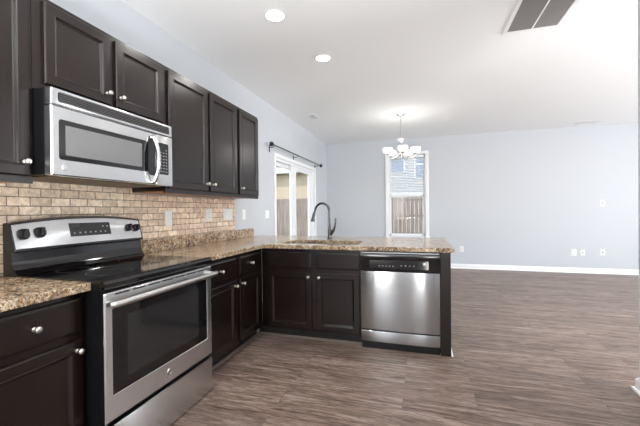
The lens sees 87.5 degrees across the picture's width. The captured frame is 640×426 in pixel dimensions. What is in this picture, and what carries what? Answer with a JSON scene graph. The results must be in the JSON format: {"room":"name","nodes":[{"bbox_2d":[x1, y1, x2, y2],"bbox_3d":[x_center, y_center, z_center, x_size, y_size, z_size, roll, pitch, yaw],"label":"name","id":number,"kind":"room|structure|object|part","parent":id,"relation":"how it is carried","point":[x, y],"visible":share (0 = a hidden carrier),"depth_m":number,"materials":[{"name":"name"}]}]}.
{"room":"kitchen","nodes":[
{"label":"kitchen","id":0,"kind":"room"},
{"bbox_2d":[0,0,326,275],"bbox_3d":[-1.375,-0.175,3.007,0.150,2.806,10.167,0,0,17],"label":"wall","id":1,"kind":"structure","parent":0,"point":[116,18],"depth_m":4.08,"materials":[{"name":"grey paint"}]},
{"bbox_2d":[0,0,32,183],"bbox_3d":[-1.625,-0.603,1.281,0.372,0.932,0.764,0,0,17],"label":"upper cabinet","id":2,"kind":"object","parent":1,"relation":"attached to","point":[16,156],"visible":1,"depth_m":1.53,"materials":[{"name":"brown wood"}]},
{"bbox_3d":[-1.363,-0.240,1.558,0.036,0.028,0.028,0,0,17],"label":"knob","id":3,"kind":"part","parent":2,"relation":"part of","materials":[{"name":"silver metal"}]},
{"bbox_2d":[30,0,164,123],"bbox_3d":[-1.390,-0.842,2.065,0.372,0.468,0.872,0,0,17],"label":"upper cabinet","id":4,"kind":"object","parent":1,"relation":"attached to","point":[70,54],"visible":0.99,"depth_m":1.89,"materials":[{"name":"brown wood"}]},
{"bbox_3d":[-1.313,-0.847,1.830,0.022,0.407,0.371,0,0,17],"label":"door","id":5,"kind":"part","parent":4,"relation":"part of","materials":[{"name":"brown wood"}]},
{"bbox_2d":[32,87,171,187],"bbox_3d":[-1.329,-0.392,2.019,0.490,0.424,0.805,0,0,17],"label":"microwave","id":6,"kind":"object","parent":4,"relation":"attached to","point":[77,140],"visible":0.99,"depth_m":1.80,"materials":[{"name":"silver metal"}]},
{"bbox_3d":[-1.377,-0.183,2.035,0.347,0.006,0.745,0,0,17],"label":"filter panel","id":7,"kind":"part","parent":6,"relation":"part of","materials":[{"name":"brown"}]},
{"bbox_3d":[-1.198,-0.352,1.900,0.044,0.336,0.652,0,0,17],"label":"door","id":8,"kind":"part","parent":6,"relation":"part of","materials":[{"name":"silver metal"}]},
{"bbox_3d":[-1.064,-0.345,2.165,0.067,0.320,0.027,0,0,11],"label":"handle","id":9,"kind":"part","parent":6,"relation":"part of","materials":[{"name":"silver metal"}]},
{"bbox_3d":[-1.194,-0.850,2.228,0.022,0.407,0.388,0,0,17],"label":"door","id":10,"kind":"part","parent":4,"relation":"part of","materials":[{"name":"brown wood"}]},
{"bbox_2d":[0,182,234,274],"bbox_3d":[-1.589,0.071,2.011,0.010,0.502,4.033,0,0,17],"label":"tile backsplash","id":11,"kind":"structure","parent":1,"relation":"attached to","point":[37,200],"depth_m":2.39,"materials":[{"name":"stone"}]},
{"bbox_2d":[165,210,171,225],"bbox_3d":[-1.311,0.046,2.900,0.009,0.135,0.085,0,0,17],"label":"light switch","id":12,"kind":"object","parent":11,"relation":"attached to","point":[168,214],"visible":1,"depth_m":2.89,"materials":[{"name":"white plastic"}]},
{"bbox_2d":[205,209,211,221],"bbox_3d":[-1.146,0.023,3.450,0.008,0.130,0.105,0,0,17],"label":"wall outlet","id":13,"kind":"object","parent":11,"relation":"attached to","point":[208,211],"visible":1,"depth_m":3.44,"materials":[{"name":"white plastic"}]},
{"bbox_2d":[224,209,232,219],"bbox_3d":[-1.041,0.015,3.797,0.009,0.130,0.180,0,0,17],"label":"wall outlet","id":14,"kind":"object","parent":11,"relation":"attached to","point":[228,213],"visible":1,"depth_m":3.80,"materials":[{"name":"white plastic"}]},
{"bbox_2d":[131,66,237,197],"bbox_3d":[-1.118,-0.618,2.963,0.372,0.932,0.998,0,0,17],"label":"upper cabinet","id":15,"kind":"object","parent":1,"relation":"attached to","point":[203,124],"visible":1,"depth_m":2.82,"materials":[{"name":"brown wood"}]},
{"bbox_3d":[-1.051,-0.622,2.695,0.022,0.873,0.475,0,0,17],"label":"door","id":16,"kind":"part","parent":15,"relation":"part of","materials":[{"name":"brown wood"}]},
{"bbox_3d":[-0.908,-0.626,3.168,0.022,0.873,0.448,0,0,17],"label":"door","id":17,"kind":"part","parent":15,"relation":"part of","materials":[{"name":"brown wood"}]},
{"bbox_2d":[211,106,258,198],"bbox_3d":[-0.907,-0.624,3.663,0.372,0.932,0.458,0,0,17],"label":"upper cabinet","id":18,"kind":"object","parent":1,"relation":"attached to","point":[247,124],"visible":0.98,"depth_m":3.60,"materials":[{"name":"brown wood"}]},
{"bbox_3d":[-0.770,-0.630,3.628,0.022,0.873,0.410,0,0,17],"label":"door","id":19,"kind":"part","parent":18,"relation":"part of","materials":[{"name":"brown wood"}]},
{"bbox_2d":[242,210,244,219],"bbox_3d":[-0.945,0.020,4.152,0.009,0.125,0.075,0,0,17],"label":"light switch","id":20,"kind":"object","parent":1,"relation":"attached to","point":[243,211],"visible":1,"depth_m":4.14,"materials":[{"name":"white plastic"}]},
{"bbox_2d":[265,210,268,217],"bbox_3d":[-0.754,0.019,4.784,0.009,0.115,0.125,0,0,17],"label":"light switch","id":21,"kind":"object","parent":1,"relation":"attached to","point":[266,211],"visible":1,"depth_m":4.77,"materials":[{"name":"white plastic"}]},
{"bbox_2d":[273,152,315,235],"bbox_3d":[-0.444,0.141,6.015,0.172,2.120,2.060,0,0,17],"label":"door","id":22,"kind":"structure","parent":1,"relation":"in","point":[293,167],"depth_m":5.88,"materials":[{"name":"white paint"}]},
{"bbox_3d":[-0.611,0.181,5.560,0.035,1.986,0.909,0,0,17],"label":"fixed panel","id":23,"kind":"part","parent":22,"relation":"part of","materials":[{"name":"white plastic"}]},
{"bbox_3d":[-0.331,0.173,6.331,0.035,1.986,1.209,0,0,17],"label":"sliding panel","id":24,"kind":"part","parent":22,"relation":"part of","materials":[{"name":"glass"}]},
{"bbox_2d":[269,142,321,166],"bbox_3d":[-0.359,-0.962,5.923,0.123,0.126,2.506,0,0,17],"label":"curtain rod","id":25,"kind":"object","parent":1,"relation":"attached to","point":[270,143],"visible":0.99,"depth_m":5.34,"materials":[{"name":"black metal"}]},
{"bbox_3d":[-0.515,-0.986,5.311,0.018,0.018,1.110,0,0,17],"label":"rod","id":26,"kind":"part","parent":25,"relation":"part of","materials":[{"name":"black metal"}]},
{"bbox_2d":[122,0,637,143],"bbox_3d":[2.704,-1.660,1.764,8.700,0.100,10.467,0,0,17],"label":"ceiling","id":27,"kind":"structure","parent":0,"point":[449,66],"depth_m":3.52,"materials":[{"name":"white paint"}]},
{"bbox_2d":[264,9,285,21],"bbox_3d":[-0.361,-1.581,2.682,0.181,0.008,0.181,0,0,17],"label":"recessed light","id":28,"kind":"object","parent":27,"relation":"in","point":[273,15],"visible":1,"depth_m":2.67,"materials":[{"name":"white paint"}]},
{"bbox_2d":[306,114,318,119],"bbox_3d":[-0.118,-1.601,5.567,0.140,0.008,0.260,0,0,17],"label":"ceiling vent","id":29,"kind":"object","parent":27,"relation":"in","point":[312,116],"visible":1,"depth_m":5.54,"materials":[{"name":"white metal"}]},
{"bbox_2d":[314,54,330,61],"bbox_3d":[0.031,-1.590,3.436,0.175,0.008,0.175,0,0,17],"label":"recessed light","id":30,"kind":"object","parent":27,"relation":"in","point":[322,57],"visible":1,"depth_m":3.44,"materials":[{"name":"white paint"}]},
{"bbox_2d":[382,113,420,160],"bbox_3d":[1.338,-1.250,5.476,0.603,0.737,0.606,0,0,17],"label":"chandelier","id":31,"kind":"object","parent":27,"relation":"hanging from","point":[403,149],"visible":1,"depth_m":5.41,"materials":[{"name":"white glass"}]},
{"bbox_3d":[1.100,-1.008,5.445,0.163,0.096,0.163,0,0,17],"label":"lamp shade","id":32,"kind":"part","parent":31,"relation":"part of","materials":[{"name":"white glass"}]},
{"bbox_3d":[1.216,-1.011,5.696,0.163,0.096,0.163,0,0,17],"label":"lamp shade","id":33,"kind":"part","parent":31,"relation":"part of","materials":[{"name":"white glass"}]},
{"bbox_3d":[1.303,-1.009,5.258,0.163,0.096,0.163,0,0,17],"label":"lamp shade","id":34,"kind":"part","parent":31,"relation":"part of","materials":[{"name":"white glass"}]},
{"bbox_3d":[1.490,-1.014,5.664,0.163,0.096,0.163,0,0,17],"label":"lamp shade","id":35,"kind":"part","parent":31,"relation":"part of","materials":[{"name":"white glass"}]},
{"bbox_3d":[1.544,-1.012,5.393,0.163,0.096,0.163,0,0,17],"label":"lamp shade","id":36,"kind":"part","parent":31,"relation":"part of","materials":[{"name":"white glass"}]},
{"bbox_2d":[502,0,579,34],"bbox_3d":[1.727,-1.600,2.535,0.444,0.008,0.822,0,0,17],"label":"ceiling vent","id":37,"kind":"object","parent":27,"relation":"in","point":[527,15],"visible":1,"depth_m":2.69,"materials":[{"name":"white metal"}]},
{"bbox_2d":[574,120,599,123],"bbox_3d":[4.851,-1.652,6.080,0.340,0.008,0.130,0,0,17],"label":"ceiling vent","id":38,"kind":"object","parent":27,"relation":"in","point":[596,120],"visible":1,"depth_m":6.09,"materials":[{"name":"white metal"}]},
{"bbox_2d":[170,268,639,425],"bbox_3d":[2.732,1.246,1.782,8.700,0.100,10.467,0,0,17],"label":"floor","id":39,"kind":"structure","parent":0,"point":[530,348],"depth_m":2.56,"materials":[{"name":"brown wood"}]},
{"bbox_2d":[0,292,84,425],"bbox_3d":[-1.423,0.800,1.428,0.652,0.875,0.438,0,0,17],"label":"base cabinet","id":40,"kind":"object","parent":39,"relation":"on","point":[42,350],"visible":0.99,"depth_m":1.38,"materials":[{"name":"brown wood"}]},
{"bbox_3d":[-1.131,0.468,1.337,0.036,0.028,0.028,0,0,17],"label":"knob","id":41,"kind":"part","parent":40,"relation":"part of","materials":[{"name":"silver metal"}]},
{"bbox_3d":[-1.158,0.468,1.345,0.020,0.157,0.404,0,0,17],"label":"drawer","id":42,"kind":"part","parent":40,"relation":"part of","materials":[{"name":"brown wood"}]},
{"bbox_3d":[-1.153,0.852,1.347,0.022,0.545,0.404,0,0,17],"label":"door","id":43,"kind":"part","parent":40,"relation":"part of","materials":[{"name":"brown wood"}]},
{"bbox_3d":[-1.079,0.623,1.505,0.036,0.028,0.028,0,0,17],"label":"knob","id":44,"kind":"part","parent":40,"relation":"part of","materials":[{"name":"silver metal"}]},
{"bbox_2d":[3,216,218,425],"bbox_3d":[-1.161,0.623,2.006,0.756,1.218,0.828,0,0,17],"label":"electric range","id":45,"kind":"object","parent":39,"relation":"on","point":[147,326],"visible":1,"depth_m":1.83,"materials":[{"name":"silver metal"}]},
{"bbox_3d":[-1.539,0.111,1.743,0.045,0.060,0.060,0,0,17],"label":"knob","id":46,"kind":"part","parent":45,"relation":"part of","materials":[{"name":"black plastic"}]},
{"bbox_3d":[-1.516,0.105,1.820,0.045,0.060,0.060,0,0,17],"label":"knob","id":47,"kind":"part","parent":45,"relation":"part of","materials":[{"name":"black plastic"}]},
{"bbox_3d":[-1.449,0.107,2.087,0.038,0.153,0.801,0,0,17],"label":"control panel","id":48,"kind":"part","parent":45,"relation":"part of","materials":[{"name":"silver metal"}]},
{"bbox_2d":[17,255,211,290],"bbox_3d":[-1.158,0.332,2.003,0.617,0.044,0.819,0,0,17],"label":"cooktop","id":49,"kind":"object","parent":45,"relation":"in","point":[119,271],"depth_m":1.86,"materials":[{"name":"black glass"}]},
{"bbox_3d":[-1.349,0.102,2.371,0.043,0.053,0.052,0,0,17],"label":"knob","id":50,"kind":"part","parent":45,"relation":"part of","materials":[{"name":"black plastic"}]},
{"bbox_3d":[-1.331,0.105,2.433,0.043,0.053,0.052,0,0,17],"label":"knob","id":51,"kind":"part","parent":45,"relation":"part of","materials":[{"name":"black plastic"}]},
{"bbox_3d":[-0.869,0.670,1.919,0.010,0.604,0.815,0,0,17],"label":"oven door","id":52,"kind":"part","parent":45,"relation":"part of","materials":[{"name":"silver metal"}]},
{"bbox_3d":[-0.865,1.107,1.921,0.010,0.226,0.815,0,0,17],"label":"storage drawer","id":53,"kind":"part","parent":45,"relation":"part of","materials":[{"name":"silver metal"}]},
{"bbox_3d":[-0.834,0.415,1.906,0.069,0.036,0.828,0,0,17],"label":"handle","id":54,"kind":"part","parent":45,"relation":"part of","materials":[{"name":"silver metal"}]},
{"bbox_3d":[-0.868,0.647,1.913,0.001,0.305,0.550,0,0,17],"label":"glass","id":55,"kind":"part","parent":45,"relation":"part of","materials":[{"name":"grey glass"}]},
{"bbox_2d":[206,249,262,366],"bbox_3d":[-0.977,0.787,2.908,0.652,0.875,1.005,0,0,17],"label":"base cabinet","id":56,"kind":"object","parent":39,"relation":"on","point":[236,291],"visible":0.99,"depth_m":2.79,"materials":[{"name":"brown wood"}]},
{"bbox_3d":[-0.781,0.457,2.595,0.020,0.157,0.470,0,0,17],"label":"drawer","id":57,"kind":"part","parent":56,"relation":"part of","materials":[{"name":"brown wood"}]},
{"bbox_3d":[-0.777,0.841,2.597,0.022,0.545,0.470,0,0,17],"label":"door","id":58,"kind":"part","parent":56,"relation":"part of","materials":[{"name":"brown wood"}]},
{"bbox_3d":[-0.642,0.452,3.058,0.020,0.157,0.372,0,0,17],"label":"drawer","id":59,"kind":"part","parent":56,"relation":"part of","materials":[{"name":"brown wood"}]},
{"bbox_3d":[-0.637,0.836,3.060,0.022,0.545,0.372,0,0,17],"label":"door","id":60,"kind":"part","parent":56,"relation":"part of","materials":[{"name":"brown wood"}]},
{"bbox_2d":[144,235,453,259],"bbox_3d":[-0.004,0.319,3.170,2.371,0.038,2.077,0,0,17],"label":"countertop","id":61,"kind":"structure","parent":56,"relation":"on","point":[222,249],"depth_m":3.15,"materials":[{"name":"stone"}]},
{"bbox_2d":[141,228,253,252],"bbox_3d":[-1.142,0.257,3.437,0.020,0.104,1.892,0,0,17],"label":"granite upstand","id":62,"kind":"object","parent":61,"relation":"on","point":[159,244],"visible":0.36,"depth_m":3.15,"materials":[{"name":"beige stone"}]},
{"bbox_2d":[311,202,336,238],"bbox_3d":[0.041,0.086,3.804,0.303,0.418,0.060,0,0,12],"label":"kitchen faucet","id":63,"kind":"object","parent":61,"relation":"on","point":[330,232],"visible":1,"depth_m":3.78,"materials":[{"name":"grey metal"}]},
{"bbox_3d":[0.022,0.044,3.810,0.203,0.332,0.033,0,0,15],"label":"spout","id":64,"kind":"part","parent":63,"relation":"part of","materials":[{"name":"grey metal"}]},
{"bbox_3d":[0.147,0.156,3.773,0.086,0.196,0.038,0,0,17],"label":"handle","id":65,"kind":"part","parent":63,"relation":"part of","materials":[{"name":"grey metal"}]},
{"bbox_2d":[293,243,356,244],"bbox_3d":[0.032,0.428,3.431,0.794,0.183,0.444,0,0,17],"label":"sink","id":66,"kind":"object","parent":61,"relation":"in","point":[293,243],"visible":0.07,"depth_m":3.68,"materials":[{"name":"silver metal"}]},
{"bbox_2d":[212,332,361,370],"bbox_3d":[-0.264,1.210,2.729,1.050,0.018,1.056,0,0,17],"label":"trim","id":67,"kind":"structure","parent":39,"relation":"on","point":[258,333],"depth_m":3.16,"materials":[{"name":"brown wood"}]},
{"bbox_2d":[260,248,361,341],"bbox_3d":[-0.052,0.775,3.440,1.049,0.875,0.656,0,0,17],"label":"base cabinet","id":68,"kind":"object","parent":39,"relation":"on","point":[306,292],"visible":0.95,"depth_m":3.15,"materials":[{"name":"brown wood"}]},
{"bbox_3d":[-0.298,0.449,3.217,0.454,0.155,0.020,0,0,17],"label":"false drawer","id":69,"kind":"part","parent":68,"relation":"part of","materials":[{"name":"brown wood"}]},
{"bbox_3d":[-0.294,0.832,3.218,0.454,0.545,0.022,0,0,17],"label":"door","id":70,"kind":"part","parent":68,"relation":"part of","materials":[{"name":"brown wood"}]},
{"bbox_3d":[0.161,0.446,3.079,0.406,0.155,0.020,0,0,17],"label":"false drawer","id":71,"kind":"part","parent":68,"relation":"part of","materials":[{"name":"brown wood"}]},
{"bbox_3d":[0.164,0.829,3.080,0.406,0.545,0.022,0,0,17],"label":"door","id":72,"kind":"part","parent":68,"relation":"part of","materials":[{"name":"brown wood"}]},
{"bbox_2d":[360,251,439,354],"bbox_3d":[0.775,0.772,3.193,0.670,0.868,0.612,0,0,17],"label":"dishwasher","id":73,"kind":"object","parent":39,"relation":"on","point":[400,291],"visible":0.98,"depth_m":2.90,"materials":[{"name":"silver metal"}]},
{"bbox_3d":[0.697,1.096,2.925,0.670,0.101,0.034,0,0,17],"label":"panel","id":74,"kind":"part","parent":73,"relation":"part of","materials":[{"name":"silver metal"}]},
{"bbox_3d":[0.694,0.776,2.923,0.670,0.526,0.034,0,0,17],"label":"door","id":75,"kind":"part","parent":73,"relation":"part of","materials":[{"name":"silver metal"}]},
{"bbox_3d":[0.701,1.178,2.935,0.662,0.060,0.014,0,0,17],"label":"kick plate","id":76,"kind":"part","parent":73,"relation":"part of","materials":[{"name":"black metal"}]},
{"bbox_2d":[439,253,452,356],"bbox_3d":[1.153,0.765,3.098,0.099,0.875,0.616,0,0,17],"label":"end panel","id":77,"kind":"object","parent":39,"relation":"on","point":[445,258],"visible":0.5,"depth_m":2.81,"materials":[{"name":"brown wood"}]},
{"bbox_3d":[-1.676,0.808,0.590,0.652,0.875,1.308,0,0,17],"label":"base cabinet","id":78,"kind":"object","parent":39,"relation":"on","visible":0},
{"bbox_2d":[0,276,90,311],"bbox_3d":[-1.619,0.349,0.799,0.647,0.038,1.749,0,0,17],"label":"countertop","id":79,"kind":"structure","parent":78,"relation":"on","point":[15,292],"depth_m":1.42,"materials":[{"name":"stone"}]},
{"bbox_2d":[326,122,638,269],"bbox_3d":[4.206,-0.251,6.712,8.700,2.806,0.150,0,0,17],"label":"wall","id":80,"kind":"structure","parent":0,"point":[533,197],"depth_m":6.70,"materials":[{"name":"grey paint"}]},
{"bbox_2d":[385,150,428,236],"bbox_3d":[1.915,-0.365,7.360,0.960,1.950,0.170,0,0,17],"label":"window","id":81,"kind":"structure","parent":80,"relation":"in","point":[389,233],"depth_m":7.33,"materials":[{"name":"white paint"}]},
{"bbox_2d":[390,155,423,194],"bbox_3d":[1.905,-0.825,7.338,0.716,0.850,0.040,0,0,17],"label":"window blind","id":82,"kind":"object","parent":81,"relation":"attached to","point":[418,156],"visible":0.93,"depth_m":7.33,"materials":[{"name":"white plastic"}]},
{"bbox_3d":[1.909,-0.409,7.343,0.712,0.018,0.025,0,0,17],"label":"rail","id":83,"kind":"part","parent":82,"relation":"part of","materials":[{"name":"white plastic"}]},
{"bbox_3d":[1.928,-0.803,7.415,0.736,0.895,0.030,0,0,17],"label":"sash","id":84,"kind":"part","parent":81,"relation":"part of","materials":[{"name":"white plastic"}]},
{"bbox_3d":[1.925,0.048,7.381,0.736,0.885,0.030,0,0,17],"label":"sash","id":85,"kind":"part","parent":81,"relation":"part of","materials":[{"name":"glass"}]},
{"bbox_2d":[451,263,638,274],"bbox_3d":[4.193,1.105,6.633,8.400,0.095,0.033,0,0,17],"label":"baseboard","id":86,"kind":"structure","parent":80,"relation":"attached to","point":[460,266],"depth_m":6.55,"materials":[{"name":"white paint"}]},
{"bbox_2d":[571,249,576,255],"bbox_3d":[4.890,0.762,6.432,0.085,0.120,0.008,0,0,17],"label":"wall outlet","id":87,"kind":"object","parent":80,"relation":"attached to","point":[573,251],"visible":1,"depth_m":6.43,"materials":[{"name":"white plastic"}]},
{"bbox_2d":[580,250,584,255],"bbox_3d":[5.024,0.758,6.392,0.075,0.115,0.008,0,0,17],"label":"cable jack","id":88,"kind":"object","parent":80,"relation":"attached to","point":[582,252],"visible":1,"depth_m":6.39,"materials":[{"name":"white plastic"}]},
{"bbox_2d":[600,249,604,255],"bbox_3d":[5.330,0.745,6.299,0.075,0.118,0.008,0,0,17],"label":"wall jack","id":89,"kind":"object","parent":80,"relation":"attached to","point":[602,251],"visible":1,"depth_m":6.30,"materials":[{"name":"white plastic"}]},
{"bbox_2d":[600,200,604,205],"bbox_3d":[5.322,-0.185,6.293,0.073,0.118,0.008,0,0,17],"label":"light switch","id":90,"kind":"object","parent":80,"relation":"attached to","point":[602,202],"visible":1,"depth_m":6.29,"materials":[{"name":"white plastic"}]},
{"bbox_2d":[638,0,639,377],"bbox_3d":[1.416,-0.182,-0.345,0.120,2.806,5.360,0,0,17],"label":"wall partition","id":91,"kind":"structure","parent":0,"point":[638,0],"depth_m":2.23,"materials":[{"name":"grey paint"}]},
{"bbox_2d":[630,377,639,395],"bbox_3d":[1.434,1.174,-0.321,0.186,0.095,5.393,0,0,17],"label":"baseboard","id":92,"kind":"structure","parent":91,"relation":"attached to","point":[636,388],"depth_m":2.24,"materials":[{"name":"white paint"}]},
{"label":"outside","id":93,"kind":"structure","parent":0,"visible":0},
{"bbox_3d":[7.832,1.262,15.929,70.000,0.100,55.000,0,0,17],"label":"ground","id":94,"kind":"structure","parent":93,"visible":0},
{"bbox_2d":[276,166,307,230],"bbox_3d":[-3.267,-2.304,28.057,14.600,7.100,9.120,0,0,17],"label":"house","id":95,"kind":"structure","parent":94,"relation":"on","point":[282,175],"depth_m":23.46,"materials":[{"name":"beige"}]},
{"bbox_2d":[277,197,422,235],"bbox_3d":[-0.803,0.321,14.940,22.050,1.960,0.162,0,0,17],"label":"wooden fence","id":96,"kind":"object","parent":94,"relation":"on","point":[401,206],"visible":0.06,"depth_m":13.70,"materials":[{"name":"brown wood"}]},
{"bbox_2d":[391,157,422,232],"bbox_3d":[9.071,-3.520,23.284,10.600,9.350,9.120,0,0,17],"label":"house","id":97,"kind":"structure","parent":94,"relation":"on","point":[393,192],"depth_m":20.28,"materials":[{"name":"grey"}]},
{"bbox_3d":[4.495,-3.184,20.535,1.320,1.400,0.010,0,0,17],"label":"pane","id":98,"kind":"part","parent":97,"relation":"part of","materials":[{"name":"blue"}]},
{"bbox_3d":[5.972,-2.946,20.092,0.500,1.700,0.010,0,0,17],"label":"pane","id":99,"kind":"part","parent":97,"relation":"part of","materials":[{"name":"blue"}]}
]}

